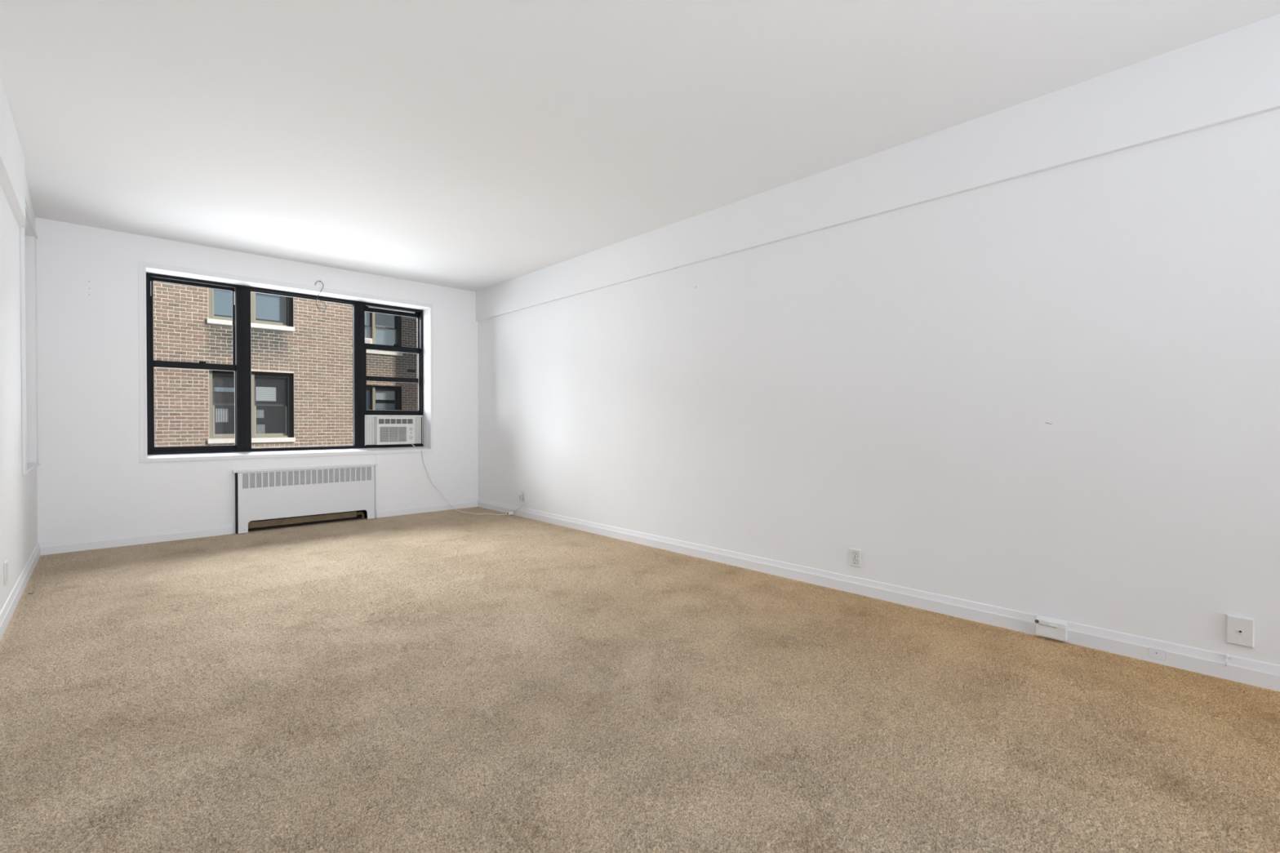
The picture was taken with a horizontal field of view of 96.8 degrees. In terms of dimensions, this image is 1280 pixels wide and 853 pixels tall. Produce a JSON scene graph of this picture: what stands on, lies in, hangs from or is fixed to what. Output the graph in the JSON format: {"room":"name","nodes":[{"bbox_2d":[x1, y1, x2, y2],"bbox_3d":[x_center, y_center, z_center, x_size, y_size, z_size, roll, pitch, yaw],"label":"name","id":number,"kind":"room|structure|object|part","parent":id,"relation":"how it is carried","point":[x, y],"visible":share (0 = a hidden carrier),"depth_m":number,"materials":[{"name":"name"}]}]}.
{"room":"empty living room","nodes":[
{"label":"empty living room","id":0,"kind":"room"},
{"bbox_2d":[0,185,37,611],"bbox_3d":[-0.728,-0.208,0.048,0.250,2.850,11.950,0,1,-43],"label":"wall","id":1,"kind":"structure","parent":0,"point":[18,491],"depth_m":3.24,"materials":[{"name":"paint"}]},
{"bbox_2d":[4,560,8,585],"bbox_3d":[-3.216,0.741,2.881,0.009,0.110,0.070,0,1,-43],"label":"blank plate","id":2,"kind":"object","parent":1,"relation":"attached to","point":[6,563],"visible":1,"depth_m":2.86,"materials":[{"name":"white plastic"}]},
{"bbox_2d":[0,77,35,228],"bbox_3d":[-0.611,-1.366,0.113,0.063,0.375,11.500,0,1,-43],"label":"beam","id":3,"kind":"structure","parent":1,"relation":"attached to","point":[13,182],"depth_m":2.92,"materials":[{"name":"paint"}]},
{"bbox_2d":[0,542,40,640],"bbox_3d":[-0.616,0.984,0.133,0.014,0.117,11.500,0,1,-43],"label":"baseboard","id":4,"kind":"structure","parent":1,"relation":"attached to","point":[7,611],"depth_m":3.20,"materials":[{"name":"paint"}]},
{"bbox_2d":[19,203,39,475],"bbox_3d":[-4.247,-0.568,3.853,0.173,1.732,1.078,0,1,-43],"label":"window","id":5,"kind":"structure","parent":1,"relation":"in","point":[26,468],"depth_m":3.53,"materials":[{"name":"paint"}]},
{"bbox_3d":[-4.278,0.288,3.894,0.171,0.018,0.968,0,1,-43],"label":"sill","id":6,"kind":"part","parent":5,"relation":"part of","materials":[{"name":"paint"}]},
{"bbox_2d":[35,217,478,542],"bbox_3d":[-3.305,-0.266,5.597,4.120,2.850,0.162,0,1,-43],"label":"wall","id":7,"kind":"structure","parent":0,"point":[92,482],"depth_m":4.66,"materials":[{"name":"paint"}]},
{"bbox_2d":[38,497,478,555],"bbox_3d":[-3.247,0.928,5.546,3.620,0.117,0.014,0,1,-43],"label":"baseboard","id":8,"kind":"structure","parent":7,"relation":"attached to","point":[46,548],"depth_m":4.83,"materials":[{"name":"paint"}]},
{"bbox_2d":[137,261,433,462],"bbox_3d":[-3.348,-0.541,5.664,2.493,1.667,0.342,0,1,-43],"label":"window","id":9,"kind":"structure","parent":7,"relation":"in","point":[241,287],"depth_m":5.38,"materials":[{"name":"paint"}]},
{"bbox_3d":[-4.059,-0.918,5.154,0.627,0.782,0.035,0,1,-43],"label":"sash","id":10,"kind":"part","parent":9,"relation":"part of","materials":[{"name":"black paint"}]},
{"bbox_3d":[-4.034,-0.175,5.135,0.627,0.806,0.035,0,1,-43],"label":"sash","id":11,"kind":"part","parent":9,"relation":"part of","materials":[{"name":"black paint"}]},
{"bbox_3d":[-3.330,0.262,5.668,2.435,0.050,0.312,0,1,-43],"label":"sill","id":12,"kind":"part","parent":9,"relation":"part of","materials":[{"name":"paint"}]},
{"bbox_3d":[-3.390,-0.547,5.739,0.934,1.534,0.035,0,1,-43],"label":"fixed sash","id":13,"kind":"part","parent":9,"relation":"part of","materials":[{"name":"clear glass"}]},
{"bbox_3d":[-2.782,-0.905,6.368,0.638,0.810,0.035,0,1,-43],"label":"sash","id":14,"kind":"part","parent":9,"relation":"part of","materials":[{"name":"black paint"}]},
{"bbox_3d":[-2.755,-0.513,6.343,0.638,0.772,0.035,0,1,-43],"label":"sash","id":15,"kind":"part","parent":9,"relation":"part of","materials":[{"name":"black paint"}]},
{"bbox_2d":[364,414,422,445],"bbox_3d":[-2.843,0.037,6.439,0.632,0.329,0.498,0,1,-43],"label":"air conditioner","id":16,"kind":"object","parent":9,"relation":"attached to","point":[380,429],"visible":0.99,"depth_m":6.25,"materials":[{"name":"plastic"}]},
{"bbox_2d":[365,417,374,444],"bbox_3d":[-2.924,0.046,6.149,0.100,0.303,0.023,0,1,-43],"label":"curtain","id":17,"kind":"object","parent":16,"relation":"hanging from","point":[370,421],"depth_m":6.14,"materials":[{"name":"plastic"}]},
{"bbox_2d":[414,417,421,443],"bbox_3d":[-2.553,0.043,6.499,0.112,0.303,0.023,0,1,-43],"label":"curtain","id":18,"kind":"object","parent":16,"relation":"hanging from","point":[417,420],"depth_m":6.50,"materials":[{"name":"plastic"}]},
{"bbox_2d":[242,466,371,530],"bbox_3d":[-3.286,0.695,5.627,1.180,0.561,0.160,0,1,-43],"label":"lining","id":19,"kind":"object","parent":7,"relation":"attached to","point":[365,512],"visible":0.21,"depth_m":5.69,"materials":[{"name":"metal"}]},
{"bbox_2d":[315,280,326,311],"bbox_3d":[-3.154,-1.284,5.607,0.098,0.304,0.028,0,1,-43],"label":"wire hook","id":20,"kind":"object","parent":7,"relation":"attached to","point":[317,281],"visible":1,"depth_m":5.59,"materials":[{"name":"metal"}]},
{"bbox_2d":[248,517,367,531],"bbox_3d":[0.660,1.143,1.408,4.220,0.224,12.000,0,1,-43],"label":"floor","id":21,"kind":"structure","parent":0,"point":[361,517],"depth_m":5.71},
{"bbox_2d":[248,511,364,528],"bbox_3d":[-3.292,0.925,5.603,1.092,0.111,0.130,0,1,-43],"label":"convector","id":22,"kind":"object","parent":21,"relation":"on","point":[308,518],"visible":0.7,"depth_m":5.53,"materials":[{"name":"brown metal"}]},
{"bbox_2d":[0,506,1279,852],"bbox_3d":[0.684,1.012,1.381,3.595,0.025,11.510,0,1,-43],"label":"carpet","id":23,"kind":"object","parent":21,"relation":"on","point":[451,681],"visible":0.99,"depth_m":1.99,"materials":[{"name":"beige carpet"}]},
{"bbox_2d":[231,463,377,533],"bbox_3d":[-3.215,0.675,5.543,1.243,0.577,0.056,0,1,-43],"label":"radiator cover","id":24,"kind":"object","parent":23,"relation":"on","point":[314,497],"visible":1,"depth_m":5.47,"materials":[{"name":"metal"}]},
{"bbox_3d":[-3.653,0.693,5.138,0.009,0.548,0.046,0,1,-43],"label":"gap plate","id":25,"kind":"part","parent":24,"relation":"part of","materials":[{"name":"metal"}]},
{"bbox_2d":[412,444,523,515],"bbox_3d":[-1.878,0.581,6.289,1.394,0.757,0.252,0,1,14],"label":"power cord","id":26,"kind":"object","parent":23,"relation":"on","point":[521,497],"visible":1,"depth_m":6.19,"materials":[{"name":"white plastic"}]},
{"bbox_2d":[0,0,1279,291],"bbox_3d":[0.663,-1.670,1.380,4.220,0.250,12.000,0,1,-43],"label":"ceiling","id":27,"kind":"structure","parent":0,"point":[473,145],"depth_m":2.70,"materials":[{"name":"paint"}]},
{"bbox_2d":[477,108,1279,665],"bbox_3d":[2.085,-0.232,2.703,0.254,2.850,11.950,0,1,-43],"label":"wall","id":28,"kind":"structure","parent":0,"point":[1055,393],"depth_m":2.90,"materials":[{"name":"paint"}]},
{"bbox_2d":[521,490,524,501],"bbox_3d":[-1.244,0.739,6.053,0.009,0.104,0.070,0,1,-43],"label":"wall outlet","id":29,"kind":"object","parent":28,"relation":"attached to","point":[522,491],"visible":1,"depth_m":6.04,"materials":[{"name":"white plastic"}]},
{"bbox_2d":[849,548,861,567],"bbox_3d":[1.280,0.781,3.378,0.009,0.104,0.070,0,1,-43],"label":"wall outlet","id":30,"kind":"object","parent":28,"relation":"attached to","point":[855,554],"visible":1,"depth_m":3.37,"materials":[{"name":"white plastic"}]},
{"bbox_2d":[852,558,857,564],"bbox_3d":[1.279,0.802,3.377,0.001,0.029,0.035,0,1,-43],"label":"receptacle","id":31,"kind":"object","parent":30,"relation":"attached to","point":[855,561],"depth_m":3.38,"materials":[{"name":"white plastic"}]},
{"bbox_2d":[852,551,857,557],"bbox_3d":[1.278,0.761,3.376,0.003,0.029,0.035,0,1,-43],"label":"receptacle","id":32,"kind":"object","parent":30,"relation":"attached to","point":[855,554],"depth_m":3.37,"materials":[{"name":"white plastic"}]},
{"bbox_2d":[475,13,1279,320],"bbox_3d":[2.010,-1.393,2.586,0.048,0.365,11.500,0,1,-43],"label":"beam","id":33,"kind":"structure","parent":28,"relation":"attached to","point":[1233,75],"depth_m":2.88,"materials":[{"name":"paint"}]},
{"bbox_2d":[477,498,1279,691],"bbox_3d":[2.006,0.962,2.608,0.014,0.117,11.500,0,1,-43],"label":"baseboard","id":34,"kind":"structure","parent":28,"relation":"attached to","point":[1259,673],"depth_m":2.97,"materials":[{"name":"paint"}]},
{"bbox_2d":[1035,614,1067,641],"bbox_3d":[1.923,0.944,2.658,0.044,0.087,0.120,0,1,-43],"label":"junction box","id":35,"kind":"object","parent":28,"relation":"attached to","point":[1047,627],"visible":1,"depth_m":2.65,"materials":[{"name":"white plastic"}]},
{"bbox_2d":[1147,648,1165,660],"bbox_3d":[2.188,0.964,2.404,0.003,0.042,0.056,0,1,-43],"label":"plate","id":36,"kind":"object","parent":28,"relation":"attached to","point":[1157,654],"visible":1,"depth_m":2.40,"materials":[{"name":"paint"}]},
{"bbox_2d":[1225,653,1231,666],"bbox_3d":[2.336,0.929,2.253,0.022,0.046,0.018,0,1,-43],"label":"clip","id":37,"kind":"object","parent":28,"relation":"attached to","point":[1226,655],"visible":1,"depth_m":2.25,"materials":[{"name":"paint"}]},
{"bbox_2d":[1226,613,1254,648],"bbox_3d":[2.358,0.804,2.231,0.017,0.112,0.075,0,1,-43],"label":"cable plate","id":38,"kind":"object","parent":28,"relation":"attached to","point":[1240,630],"visible":1,"depth_m":2.23,"materials":[{"name":"white plastic"}]},
{"label":"outside","id":39,"kind":"structure","parent":0,"visible":0},
{"bbox_3d":[-12.412,9.929,17.974,32.000,0.200,29.500,0,1,-43],"label":"ground","id":40,"kind":"structure","parent":39,"visible":0},
{"bbox_2d":[153,281,417,448],"bbox_3d":[-9.239,0.594,16.715,21.000,18.500,4.539,0,1,-43],"label":"apartment building","id":41,"kind":"structure","parent":40,"relation":"on","point":[302,354],"depth_m":14.06,"materials":[{"name":"brown brick"}]},
{"bbox_3d":[-9.694,-2.909,13.456,0.718,0.780,0.030,0,1,-43],"label":"sash","id":42,"kind":"part","parent":41,"relation":"part of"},
{"bbox_2d":[211,288,231,315],"bbox_3d":[-9.730,-3.297,13.485,0.720,1.349,0.014,0,1,-43],"label":"blind","id":43,"kind":"object","parent":41,"relation":"hanging from","point":[223,312],"depth_m":13.38,"materials":[{"name":"plastic"}]},
{"bbox_2d":[215,408,228,422],"bbox_3d":[-9.879,-0.264,13.423,0.240,0.320,0.024,0,1,-43],"label":"curtain","id":44,"kind":"object","parent":41,"relation":"hanging from","point":[221,415],"depth_m":13.42,"materials":[{"name":"white fabric"}]},
{"bbox_3d":[-9.716,-0.852,13.498,0.718,0.705,0.030,0,1,-43],"label":"sash","id":45,"kind":"part","parent":41,"relation":"part of","materials":[{"name":"glass"}]},
{"bbox_3d":[-9.696,-0.154,13.484,0.718,0.780,0.030,0,1,-43],"label":"sash","id":46,"kind":"part","parent":41,"relation":"part of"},
{"bbox_3d":[-9.695,-0.522,13.479,0.716,0.049,0.036,0,1,-43],"label":"meeting rail","id":47,"kind":"part","parent":41,"relation":"part of","materials":[{"name":"brown metal"}]},
{"bbox_2d":[214,386,234,391],"bbox_3d":[-9.732,-0.873,13.509,0.700,0.100,0.014,0,1,-43],"label":"blind","id":48,"kind":"object","parent":41,"relation":"hanging from","point":[219,389],"depth_m":13.42,"materials":[{"name":"plastic"}]},
{"bbox_3d":[-9.295,-2.420,13.615,1.754,0.109,0.165,0,1,-43],"label":"stone sill","id":49,"kind":"part","parent":41,"relation":"part of","materials":[{"name":"white stone"}]},
{"bbox_3d":[-9.297,0.335,13.642,1.754,0.109,0.165,0,1,-43],"label":"stone sill","id":50,"kind":"part","parent":41,"relation":"part of","materials":[{"name":"white stone"}]},
{"bbox_3d":[-9.345,-0.522,13.750,1.624,1.610,0.120,0,1,-43],"label":"lintel frame","id":51,"kind":"part","parent":41,"relation":"part of","materials":[{"name":"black metal"}]},
{"bbox_2d":[256,409,263,417],"bbox_3d":[-9.330,-0.309,13.940,0.170,0.200,0.024,0,1,-43],"label":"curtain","id":52,"kind":"object","parent":41,"relation":"hanging from","point":[260,413],"depth_m":13.95,"materials":[{"name":"white fabric"}]},
{"bbox_2d":[257,424,265,433],"bbox_3d":[-9.316,0.071,13.958,0.170,0.240,0.024,0,1,-43],"label":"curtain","id":53,"kind":"object","parent":41,"relation":"hanging from","point":[260,428],"depth_m":13.96,"materials":[{"name":"white fabric"}]},
{"bbox_2d":[255,386,275,401],"bbox_3d":[-9.234,-0.799,13.980,0.470,0.344,0.014,0,1,-43],"label":"blind","id":54,"kind":"object","parent":41,"relation":"hanging from","point":[264,393],"depth_m":13.99,"materials":[{"name":"white plastic"}]},
{"bbox_2d":[255,293,279,320],"bbox_3d":[-9.192,-3.282,13.993,0.540,1.289,0.014,0,1,-43],"label":"blind","id":55,"kind":"object","parent":41,"relation":"hanging from","point":[268,308],"depth_m":14.00,"materials":[{"name":"plastic"}]},
{"bbox_3d":[-9.114,-2.914,14.004,0.684,0.780,0.030,0,1,-43],"label":"sash","id":56,"kind":"part","parent":41,"relation":"part of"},
{"bbox_3d":[-9.136,-0.857,14.046,0.684,0.705,0.030,0,1,-43],"label":"sash","id":57,"kind":"part","parent":41,"relation":"part of","materials":[{"name":"grey glass"}]},
{"bbox_3d":[-9.116,-0.527,14.026,0.682,0.049,0.036,0,1,-43],"label":"meeting rail","id":58,"kind":"part","parent":41,"relation":"part of","materials":[{"name":"brown metal"}]},
{"bbox_3d":[-9.117,-0.159,14.031,0.684,0.780,0.030,0,1,-43],"label":"sash","id":59,"kind":"part","parent":41,"relation":"part of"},
{"bbox_3d":[-9.342,-3.277,13.723,1.624,1.610,0.120,0,1,-43],"label":"lintel frame","id":60,"kind":"part","parent":41,"relation":"part of","materials":[{"name":"black metal"}]},
{"bbox_2d":[366,390,369,408],"bbox_3d":[-9.183,-0.577,18.569,0.720,1.349,0.014,0,1,-43],"label":"blind","id":61,"kind":"object","parent":41,"relation":"hanging from","point":[367,391],"depth_m":18.76,"materials":[{"name":"plastic"}]},
{"bbox_2d":[364,337,372,343],"bbox_3d":[-8.959,-2.723,18.472,0.420,0.300,0.216,0,1,-43],"label":"window unit","id":62,"kind":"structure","parent":41,"relation":"attached to","point":[367,340],"depth_m":18.46,"materials":[{"name":"white plastic"}]},
{"bbox_3d":[-9.165,-0.883,18.556,0.738,0.712,0.030,0,1,-43],"label":"sash","id":63,"kind":"part","parent":41,"relation":"part of","materials":[{"name":"grey glass"}]},
{"bbox_3d":[-9.163,-3.638,18.529,0.738,0.712,0.030,0,1,-43],"label":"sash","id":64,"kind":"part","parent":41,"relation":"part of","materials":[{"name":"brown metal"}]},
{"bbox_3d":[-8.787,-0.549,18.814,1.663,1.625,0.120,0,1,-43],"label":"lintel frame","id":65,"kind":"part","parent":41,"relation":"part of","materials":[{"name":"black metal"}]},
{"bbox_3d":[-8.737,-2.439,18.679,1.793,0.109,0.165,0,1,-43],"label":"stone sill","id":66,"kind":"part","parent":41,"relation":"part of","materials":[{"name":"white stone"}]},
{"bbox_3d":[-8.569,-3.643,19.089,0.703,0.712,0.030,0,1,-43],"label":"sash","id":67,"kind":"part","parent":41,"relation":"part of","materials":[{"name":"glass"}]},
{"bbox_3d":[-8.548,-3.308,19.070,0.701,0.049,0.036,0,1,-43],"label":"meeting rail","id":68,"kind":"part","parent":41,"relation":"part of","materials":[{"name":"brown metal"}]},
{"bbox_3d":[-8.549,-2.937,19.074,0.703,0.788,0.030,0,1,-43],"label":"sash","id":69,"kind":"part","parent":41,"relation":"part of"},
{"bbox_2d":[375,324,395,346],"bbox_3d":[-8.585,-3.016,19.107,0.720,0.719,0.014,0,1,-43],"label":"blind","id":70,"kind":"object","parent":41,"relation":"hanging from","point":[383,328],"depth_m":19.11,"materials":[{"name":"plastic"}]},
{"bbox_2d":[375,390,395,399],"bbox_3d":[-8.586,-1.077,19.127,0.720,0.359,0.014,0,1,-43],"label":"blind","id":71,"kind":"object","parent":41,"relation":"hanging from","point":[391,396],"depth_m":19.13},
{"bbox_3d":[-8.572,-0.888,19.116,0.703,0.712,0.030,0,1,-43],"label":"sash","id":72,"kind":"part","parent":41,"relation":"part of","materials":[{"name":"grey glass"}]},
{"bbox_3d":[-8.784,-3.304,18.787,1.663,1.625,0.120,0,1,-43],"label":"lintel frame","id":73,"kind":"part","parent":41,"relation":"part of","materials":[{"name":"black metal"}]},
{"bbox_2d":[407,368,415,372],"bbox_3d":[-7.847,-1.907,19.479,0.270,0.090,0.032,0,1,-43],"label":"wall vent","id":74,"kind":"object","parent":41,"relation":"attached to","point":[408,370],"depth_m":19.48,"materials":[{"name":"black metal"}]}
]}

